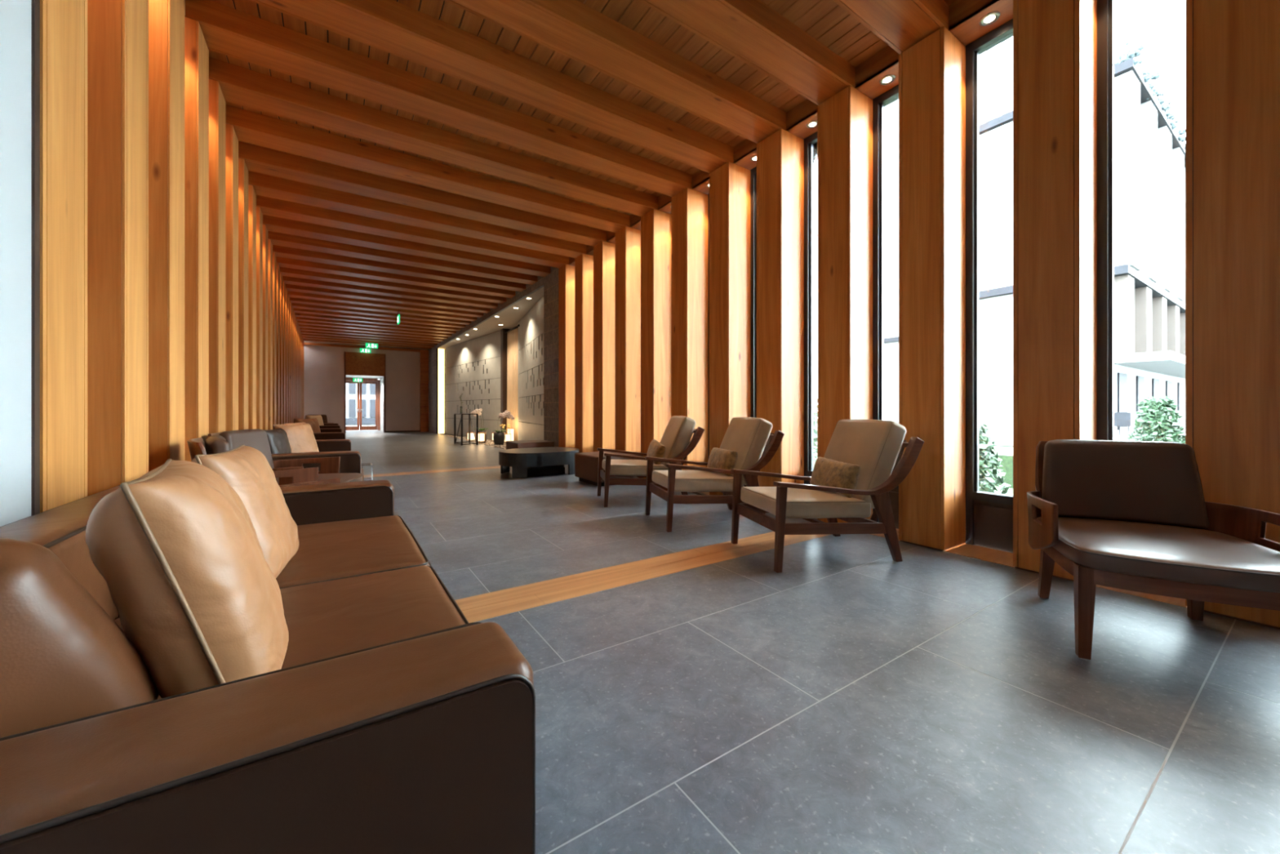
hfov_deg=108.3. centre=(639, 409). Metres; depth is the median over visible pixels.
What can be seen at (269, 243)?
column
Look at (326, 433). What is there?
sofa
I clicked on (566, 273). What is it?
column
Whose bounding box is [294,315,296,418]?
column
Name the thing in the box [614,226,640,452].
column
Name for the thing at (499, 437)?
potted orchid
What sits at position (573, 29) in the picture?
ceiling beam
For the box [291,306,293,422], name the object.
column
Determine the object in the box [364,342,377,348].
exit sign
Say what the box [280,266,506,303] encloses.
ceiling beam
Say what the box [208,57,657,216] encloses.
ceiling beam
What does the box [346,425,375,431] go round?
forecourt
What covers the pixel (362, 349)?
exit sign
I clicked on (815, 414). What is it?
shrub
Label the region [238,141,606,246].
ceiling beam
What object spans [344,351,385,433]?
trim
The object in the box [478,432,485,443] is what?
lantern
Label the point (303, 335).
ceiling beam
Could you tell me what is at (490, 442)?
pebbles
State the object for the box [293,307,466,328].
ceiling beam
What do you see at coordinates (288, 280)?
ceiling beam
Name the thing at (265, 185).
ceiling beam
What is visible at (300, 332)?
column
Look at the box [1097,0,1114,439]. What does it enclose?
window
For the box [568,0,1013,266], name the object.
trim
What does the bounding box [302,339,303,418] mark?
column
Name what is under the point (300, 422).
throw pillow
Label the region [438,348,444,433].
led strip
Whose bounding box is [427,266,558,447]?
wall
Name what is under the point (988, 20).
recessed light
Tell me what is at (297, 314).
ceiling beam
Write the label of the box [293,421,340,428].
sofa
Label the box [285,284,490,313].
ceiling beam
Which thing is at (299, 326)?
column
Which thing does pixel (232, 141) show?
column
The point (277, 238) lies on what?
ceiling beam
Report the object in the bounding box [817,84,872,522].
column
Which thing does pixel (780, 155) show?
column
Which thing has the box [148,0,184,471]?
column
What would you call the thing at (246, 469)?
throw pillow
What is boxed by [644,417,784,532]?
lounge chair
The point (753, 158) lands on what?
recessed light
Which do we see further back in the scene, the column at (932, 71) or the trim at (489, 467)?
the trim at (489, 467)
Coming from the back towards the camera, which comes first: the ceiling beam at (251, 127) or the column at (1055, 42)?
the ceiling beam at (251, 127)
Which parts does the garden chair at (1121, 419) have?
backrest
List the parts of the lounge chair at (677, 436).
leg, leg, cross rail, armrest, rail, rail, armrest, leg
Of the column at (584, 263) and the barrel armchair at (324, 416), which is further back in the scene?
the barrel armchair at (324, 416)
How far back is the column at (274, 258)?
8.34 m
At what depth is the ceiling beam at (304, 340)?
20.00 m
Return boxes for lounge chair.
[596,415,704,506]
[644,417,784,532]
[730,418,924,573]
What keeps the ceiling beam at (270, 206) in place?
attached to the ceiling at (825, 21)
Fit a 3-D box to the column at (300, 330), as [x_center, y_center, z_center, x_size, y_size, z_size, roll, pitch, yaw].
[-12.279,-0.895,16.390,0.390,3.891,0.331,0,0,-33]
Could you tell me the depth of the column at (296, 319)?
14.51 m
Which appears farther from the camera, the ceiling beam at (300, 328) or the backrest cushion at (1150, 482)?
the ceiling beam at (300, 328)
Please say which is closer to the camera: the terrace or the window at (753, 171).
the window at (753, 171)
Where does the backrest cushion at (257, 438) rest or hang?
on the barrel armchair at (257, 438)
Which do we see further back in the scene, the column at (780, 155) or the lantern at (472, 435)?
the lantern at (472, 435)
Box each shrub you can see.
[813,396,817,462]
[978,422,1010,493]
[1126,395,1185,444]
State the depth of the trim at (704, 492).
5.83 m
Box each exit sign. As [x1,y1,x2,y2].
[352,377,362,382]
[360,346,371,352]
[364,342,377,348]
[396,311,399,324]
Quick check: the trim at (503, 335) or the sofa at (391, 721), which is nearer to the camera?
the sofa at (391, 721)
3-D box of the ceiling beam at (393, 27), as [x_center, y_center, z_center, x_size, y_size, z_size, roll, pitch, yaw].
[-1.031,-2.936,4.136,4.840,0.178,0.330,0,0,-33]
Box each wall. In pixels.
[303,341,427,432]
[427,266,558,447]
[445,330,500,439]
[518,295,543,440]
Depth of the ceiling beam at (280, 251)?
9.41 m
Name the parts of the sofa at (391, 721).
backrest, panel, armrest, armrest, panel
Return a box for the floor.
[345,430,1279,853]
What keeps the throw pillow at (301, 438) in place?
on the sofa at (350, 460)
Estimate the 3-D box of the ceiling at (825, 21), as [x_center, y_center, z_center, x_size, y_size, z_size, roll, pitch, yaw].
[-4.566,-3.085,9.598,5.665,0.120,28.050,0,0,-33]
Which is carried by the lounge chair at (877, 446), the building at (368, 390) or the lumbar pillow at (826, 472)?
the lumbar pillow at (826, 472)
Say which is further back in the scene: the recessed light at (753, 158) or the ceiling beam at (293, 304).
the ceiling beam at (293, 304)
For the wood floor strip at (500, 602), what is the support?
on the floor
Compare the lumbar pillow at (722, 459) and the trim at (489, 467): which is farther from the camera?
the trim at (489, 467)
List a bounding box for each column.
[40,0,87,512]
[87,0,148,496]
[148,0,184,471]
[184,17,208,461]
[208,79,226,433]
[226,124,238,431]
[238,157,248,430]
[248,184,256,429]
[256,206,262,429]
[262,224,267,430]
[267,239,272,430]
[272,251,276,429]
[276,262,279,424]
[280,272,282,424]
[282,280,285,424]
[285,288,287,422]
[287,294,289,422]
[289,300,291,422]
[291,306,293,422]
[293,311,294,421]
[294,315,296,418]
[296,319,297,418]
[297,323,298,418]
[298,326,299,418]
[299,329,300,418]
[300,332,301,418]
[301,334,302,418]
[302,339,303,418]
[558,264,574,448]
[574,253,593,452]
[593,240,614,451]
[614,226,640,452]
[640,208,671,478]
[671,187,708,470]
[709,161,751,494]
[756,128,804,486]
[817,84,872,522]
[898,26,965,551]
[1013,0,1097,581]
[1185,0,1279,629]
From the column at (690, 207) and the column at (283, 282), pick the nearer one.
the column at (690, 207)
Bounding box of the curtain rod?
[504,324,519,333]
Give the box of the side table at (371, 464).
[361,462,373,480]
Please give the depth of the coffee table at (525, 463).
7.29 m
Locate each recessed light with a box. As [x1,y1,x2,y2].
[750,155,756,161]
[805,120,817,128]
[879,74,895,85]
[978,11,1000,26]
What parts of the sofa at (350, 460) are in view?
panel, armrest, panel, armrest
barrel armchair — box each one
[186,435,340,486]
[207,428,362,484]
[305,414,327,423]
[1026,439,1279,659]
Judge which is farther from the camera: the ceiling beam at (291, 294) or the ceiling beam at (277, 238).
the ceiling beam at (291, 294)
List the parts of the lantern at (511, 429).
lamp shade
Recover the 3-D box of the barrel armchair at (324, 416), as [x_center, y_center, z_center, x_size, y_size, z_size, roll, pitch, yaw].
[-10.815,0.606,15.534,0.818,0.887,0.956,0,0,-42]
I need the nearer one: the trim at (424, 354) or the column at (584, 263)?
the column at (584, 263)
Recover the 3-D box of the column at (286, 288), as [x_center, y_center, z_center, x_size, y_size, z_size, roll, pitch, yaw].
[-8.509,-0.895,10.828,0.390,3.891,0.331,0,0,-33]
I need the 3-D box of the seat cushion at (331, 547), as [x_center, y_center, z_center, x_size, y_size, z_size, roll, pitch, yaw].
[-1.529,0.725,2.098,0.932,0.232,1.058,0,0,-33]
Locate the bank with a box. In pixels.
[978,447,1013,488]
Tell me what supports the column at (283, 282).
on the floor
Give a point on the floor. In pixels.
(849, 698)
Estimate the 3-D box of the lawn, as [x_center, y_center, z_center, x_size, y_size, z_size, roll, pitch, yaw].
[21.277,1.310,26.048,55.775,0.080,70.000,0,0,-33]
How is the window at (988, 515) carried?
attached to the trim at (964, 15)
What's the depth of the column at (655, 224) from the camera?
6.64 m
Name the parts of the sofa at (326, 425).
panel, panel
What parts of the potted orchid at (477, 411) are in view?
pot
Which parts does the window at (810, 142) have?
pane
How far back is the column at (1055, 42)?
2.93 m
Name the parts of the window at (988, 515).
panel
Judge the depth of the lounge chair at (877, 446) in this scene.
3.21 m
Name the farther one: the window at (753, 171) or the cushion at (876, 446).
the window at (753, 171)
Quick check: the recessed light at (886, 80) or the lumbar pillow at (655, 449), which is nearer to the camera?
the recessed light at (886, 80)
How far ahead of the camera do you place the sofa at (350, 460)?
4.80 m
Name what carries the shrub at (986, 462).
on the lawn
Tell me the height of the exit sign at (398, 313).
0.377 m
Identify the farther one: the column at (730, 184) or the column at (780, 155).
the column at (730, 184)
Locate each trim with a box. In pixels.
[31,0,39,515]
[303,342,420,351]
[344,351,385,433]
[346,351,385,376]
[364,466,500,477]
[419,349,428,431]
[435,348,438,433]
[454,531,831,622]
[500,328,511,431]
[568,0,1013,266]
[688,491,709,494]
[871,528,900,540]
[945,543,1014,567]
[1096,584,1186,607]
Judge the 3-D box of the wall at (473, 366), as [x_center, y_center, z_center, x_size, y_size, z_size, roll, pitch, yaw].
[-6.500,-0.823,17.851,0.120,3.745,5.897,0,0,-40]
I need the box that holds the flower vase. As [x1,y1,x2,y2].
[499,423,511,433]
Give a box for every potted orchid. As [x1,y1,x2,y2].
[470,408,488,442]
[492,409,514,444]
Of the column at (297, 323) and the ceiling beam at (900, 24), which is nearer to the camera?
the ceiling beam at (900, 24)
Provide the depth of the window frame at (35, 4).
1.50 m
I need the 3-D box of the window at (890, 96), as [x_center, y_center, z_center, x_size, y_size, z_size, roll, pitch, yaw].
[2.288,-0.898,4.092,0.090,3.897,0.417,0,0,-33]
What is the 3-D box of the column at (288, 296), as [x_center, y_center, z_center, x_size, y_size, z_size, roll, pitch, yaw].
[-8.928,-0.895,11.446,0.390,3.891,0.331,0,0,-33]
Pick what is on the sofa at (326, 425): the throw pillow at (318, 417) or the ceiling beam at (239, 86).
the throw pillow at (318, 417)
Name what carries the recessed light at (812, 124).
attached to the trim at (964, 15)
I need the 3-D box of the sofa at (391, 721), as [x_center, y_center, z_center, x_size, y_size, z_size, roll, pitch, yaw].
[-1.316,0.678,1.606,1.119,0.743,2.592,0,0,-33]
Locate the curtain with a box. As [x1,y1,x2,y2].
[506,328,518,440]
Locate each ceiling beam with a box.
[185,0,691,197]
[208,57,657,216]
[226,105,630,232]
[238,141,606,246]
[248,0,733,173]
[248,170,586,257]
[256,195,568,268]
[262,214,551,276]
[267,231,537,284]
[272,244,525,292]
[275,256,515,297]
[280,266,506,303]
[282,275,497,308]
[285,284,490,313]
[287,290,483,317]
[289,297,476,321]
[291,302,471,324]
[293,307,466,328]
[294,312,461,331]
[296,316,456,333]
[297,320,452,336]
[298,324,448,338]
[299,327,444,341]
[300,330,440,343]
[301,333,437,345]
[302,336,434,347]
[302,338,431,349]
[443,0,786,143]
[638,0,855,105]
[832,0,948,53]
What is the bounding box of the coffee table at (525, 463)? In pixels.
[498,447,579,478]
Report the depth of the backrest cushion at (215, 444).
2.64 m
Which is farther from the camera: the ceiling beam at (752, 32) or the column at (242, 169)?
the column at (242, 169)
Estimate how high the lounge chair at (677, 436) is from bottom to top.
0.976 m
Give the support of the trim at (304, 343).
attached to the wall at (323, 366)
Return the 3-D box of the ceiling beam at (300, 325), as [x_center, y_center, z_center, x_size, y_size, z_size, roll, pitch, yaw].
[-9.749,-2.936,17.168,4.865,0.178,0.330,0,0,-33]
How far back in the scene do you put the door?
23.60 m
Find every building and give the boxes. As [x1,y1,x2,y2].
[346,378,379,425]
[884,36,1013,423]
[978,41,1185,445]
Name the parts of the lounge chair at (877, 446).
leg, rail, armrest, leg, cross rail, leg, rail, armrest, leg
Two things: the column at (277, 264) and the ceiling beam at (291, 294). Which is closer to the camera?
the column at (277, 264)
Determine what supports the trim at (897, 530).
on the floor
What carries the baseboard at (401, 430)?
attached to the wall at (323, 366)
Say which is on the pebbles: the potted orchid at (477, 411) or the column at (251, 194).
the potted orchid at (477, 411)
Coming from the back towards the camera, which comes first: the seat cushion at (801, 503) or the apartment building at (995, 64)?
the apartment building at (995, 64)
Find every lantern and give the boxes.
[467,431,475,440]
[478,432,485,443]
[504,433,511,442]
[506,427,515,440]
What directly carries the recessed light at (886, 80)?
attached to the trim at (964, 15)
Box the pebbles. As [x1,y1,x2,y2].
[441,434,506,449]
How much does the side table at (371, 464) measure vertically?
0.255 m
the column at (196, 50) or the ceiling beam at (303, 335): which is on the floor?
the column at (196, 50)
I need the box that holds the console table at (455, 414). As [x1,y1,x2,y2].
[453,413,478,445]
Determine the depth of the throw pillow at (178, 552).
0.85 m
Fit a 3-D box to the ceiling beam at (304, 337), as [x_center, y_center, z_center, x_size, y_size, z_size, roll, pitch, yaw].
[-11.395,-2.936,19.659,4.865,0.178,0.330,0,0,-33]
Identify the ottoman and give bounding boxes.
[506,440,554,448]
[574,451,643,486]
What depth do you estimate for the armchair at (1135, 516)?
2.18 m
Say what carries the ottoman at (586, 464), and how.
on the floor
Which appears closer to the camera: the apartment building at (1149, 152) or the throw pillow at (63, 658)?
the throw pillow at (63, 658)
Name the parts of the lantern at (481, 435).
lamp shade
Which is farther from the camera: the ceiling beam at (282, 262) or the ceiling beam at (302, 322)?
the ceiling beam at (302, 322)
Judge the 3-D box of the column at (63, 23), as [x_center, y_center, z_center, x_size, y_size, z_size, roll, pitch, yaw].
[-2.225,-0.895,1.557,0.390,3.891,0.331,0,0,-33]
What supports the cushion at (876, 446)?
on the lounge chair at (877, 446)
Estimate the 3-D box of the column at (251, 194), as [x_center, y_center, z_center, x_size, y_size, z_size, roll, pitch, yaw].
[-5.157,-0.895,5.883,0.390,3.891,0.331,0,0,-33]
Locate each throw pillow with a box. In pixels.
[0,537,159,737]
[85,458,288,697]
[191,444,298,577]
[262,427,291,453]
[272,422,319,453]
[283,422,305,424]
[293,417,320,432]
[306,414,324,425]
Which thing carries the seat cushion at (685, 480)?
on the lounge chair at (748, 437)
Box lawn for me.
[813,417,1013,494]
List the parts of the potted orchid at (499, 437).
pot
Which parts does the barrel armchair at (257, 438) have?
seat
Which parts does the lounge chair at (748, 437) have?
leg, rail, leg, armrest, cross rail, rail, armrest, leg, leg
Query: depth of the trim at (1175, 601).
2.58 m
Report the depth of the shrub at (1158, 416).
9.48 m
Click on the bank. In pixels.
(1006, 455)
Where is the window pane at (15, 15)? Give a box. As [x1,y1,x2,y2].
[0,0,31,526]
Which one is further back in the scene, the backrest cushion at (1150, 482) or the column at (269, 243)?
the column at (269, 243)
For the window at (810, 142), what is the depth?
4.83 m
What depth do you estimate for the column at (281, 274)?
9.56 m
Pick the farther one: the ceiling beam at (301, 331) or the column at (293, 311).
the ceiling beam at (301, 331)
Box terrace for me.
[1114,423,1185,442]
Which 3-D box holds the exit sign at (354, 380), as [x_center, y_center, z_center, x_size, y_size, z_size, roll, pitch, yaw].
[-14.209,-1.512,23.276,0.440,0.225,0.041,0,0,-33]
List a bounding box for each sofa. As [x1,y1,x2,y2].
[0,478,535,853]
[271,439,364,480]
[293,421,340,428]
[313,428,345,439]
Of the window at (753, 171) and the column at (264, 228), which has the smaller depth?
the window at (753, 171)
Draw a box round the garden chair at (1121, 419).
[1114,412,1130,435]
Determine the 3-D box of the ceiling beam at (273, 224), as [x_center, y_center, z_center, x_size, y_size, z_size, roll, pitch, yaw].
[-3.986,-2.936,8.447,4.865,0.178,0.330,0,0,-33]
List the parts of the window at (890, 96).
panel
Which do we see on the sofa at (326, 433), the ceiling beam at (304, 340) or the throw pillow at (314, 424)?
the throw pillow at (314, 424)
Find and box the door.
[346,377,380,430]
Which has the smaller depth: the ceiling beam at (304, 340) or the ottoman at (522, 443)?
the ottoman at (522, 443)
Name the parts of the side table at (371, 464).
leg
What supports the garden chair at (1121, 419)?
on the terrace
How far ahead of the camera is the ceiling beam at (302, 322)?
16.36 m
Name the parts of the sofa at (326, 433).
armrest, panel, panel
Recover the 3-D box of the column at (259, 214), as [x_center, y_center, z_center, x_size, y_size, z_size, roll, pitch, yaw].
[-5.576,-0.895,6.501,0.390,3.891,0.331,0,0,-33]
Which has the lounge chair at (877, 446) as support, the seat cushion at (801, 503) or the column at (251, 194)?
the seat cushion at (801, 503)
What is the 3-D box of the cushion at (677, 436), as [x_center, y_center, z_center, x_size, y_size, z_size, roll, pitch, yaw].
[0.399,0.385,5.490,0.380,0.623,0.614,0,0,-11]
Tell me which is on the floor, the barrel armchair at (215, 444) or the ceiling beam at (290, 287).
the barrel armchair at (215, 444)
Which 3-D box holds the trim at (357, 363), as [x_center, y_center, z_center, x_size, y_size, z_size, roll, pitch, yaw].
[-12.469,-2.058,20.989,1.600,1.016,0.230,0,0,-33]
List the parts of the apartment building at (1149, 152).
door, door, door, door, door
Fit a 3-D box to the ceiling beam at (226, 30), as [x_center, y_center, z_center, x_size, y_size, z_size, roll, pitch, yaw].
[-1.443,-2.936,4.758,4.840,0.178,0.330,0,0,-33]
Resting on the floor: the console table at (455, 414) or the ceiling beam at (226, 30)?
the console table at (455, 414)
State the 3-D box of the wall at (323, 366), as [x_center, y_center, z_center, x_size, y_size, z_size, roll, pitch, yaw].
[-12.446,-0.988,21.022,5.115,4.075,0.200,0,0,-33]
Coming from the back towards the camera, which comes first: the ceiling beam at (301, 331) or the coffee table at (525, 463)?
the ceiling beam at (301, 331)
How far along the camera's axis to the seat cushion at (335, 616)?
1.41 m
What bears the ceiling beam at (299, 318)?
attached to the ceiling at (825, 21)
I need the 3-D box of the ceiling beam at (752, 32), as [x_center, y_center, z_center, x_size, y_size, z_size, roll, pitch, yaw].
[-0.208,-2.936,2.890,4.840,0.178,0.330,0,0,-33]
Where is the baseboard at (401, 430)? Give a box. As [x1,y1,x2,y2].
[385,430,419,432]
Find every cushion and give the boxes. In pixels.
[113,565,465,698]
[204,435,230,454]
[218,428,274,468]
[275,515,429,587]
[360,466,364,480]
[602,458,668,475]
[652,470,743,491]
[659,415,695,466]
[716,417,772,484]
[741,486,871,518]
[823,418,906,508]
[1041,439,1208,528]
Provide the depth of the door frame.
23.12 m
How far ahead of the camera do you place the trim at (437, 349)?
20.32 m
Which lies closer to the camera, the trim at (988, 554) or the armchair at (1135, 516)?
the armchair at (1135, 516)
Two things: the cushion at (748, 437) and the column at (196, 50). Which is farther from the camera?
the cushion at (748, 437)
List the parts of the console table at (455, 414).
leg, leg, leg, leg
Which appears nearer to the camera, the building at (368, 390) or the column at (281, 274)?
the column at (281, 274)
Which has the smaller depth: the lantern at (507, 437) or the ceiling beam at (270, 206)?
the ceiling beam at (270, 206)
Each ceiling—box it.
[208,0,957,231]
[439,287,543,349]
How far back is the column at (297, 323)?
15.12 m
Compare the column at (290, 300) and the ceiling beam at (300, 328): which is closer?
the column at (290, 300)
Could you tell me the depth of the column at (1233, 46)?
2.32 m
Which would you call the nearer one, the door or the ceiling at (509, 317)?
the ceiling at (509, 317)
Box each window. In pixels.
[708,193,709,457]
[750,166,756,417]
[804,131,817,484]
[872,84,898,528]
[965,18,1013,552]
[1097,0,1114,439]
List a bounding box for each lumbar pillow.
[646,439,666,464]
[706,447,737,475]
[809,456,860,497]
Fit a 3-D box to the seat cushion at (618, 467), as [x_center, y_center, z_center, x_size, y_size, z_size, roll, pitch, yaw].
[-0.056,0.671,5.397,0.714,0.155,0.624,0,0,-11]
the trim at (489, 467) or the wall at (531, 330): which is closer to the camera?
the trim at (489, 467)
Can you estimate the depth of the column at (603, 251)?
7.86 m
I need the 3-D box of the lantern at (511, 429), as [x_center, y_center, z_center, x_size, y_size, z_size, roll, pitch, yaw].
[-4.047,0.807,14.466,0.182,0.466,0.180,0,0,39]
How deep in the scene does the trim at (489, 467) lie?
7.86 m
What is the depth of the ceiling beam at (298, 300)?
13.18 m
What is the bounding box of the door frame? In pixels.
[346,374,382,431]
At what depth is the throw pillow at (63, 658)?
0.70 m
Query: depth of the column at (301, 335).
17.59 m
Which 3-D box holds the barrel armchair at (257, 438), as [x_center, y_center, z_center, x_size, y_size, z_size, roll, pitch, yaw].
[-2.898,0.606,3.854,0.956,0.887,0.818,0,0,-15]
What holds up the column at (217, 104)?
on the floor

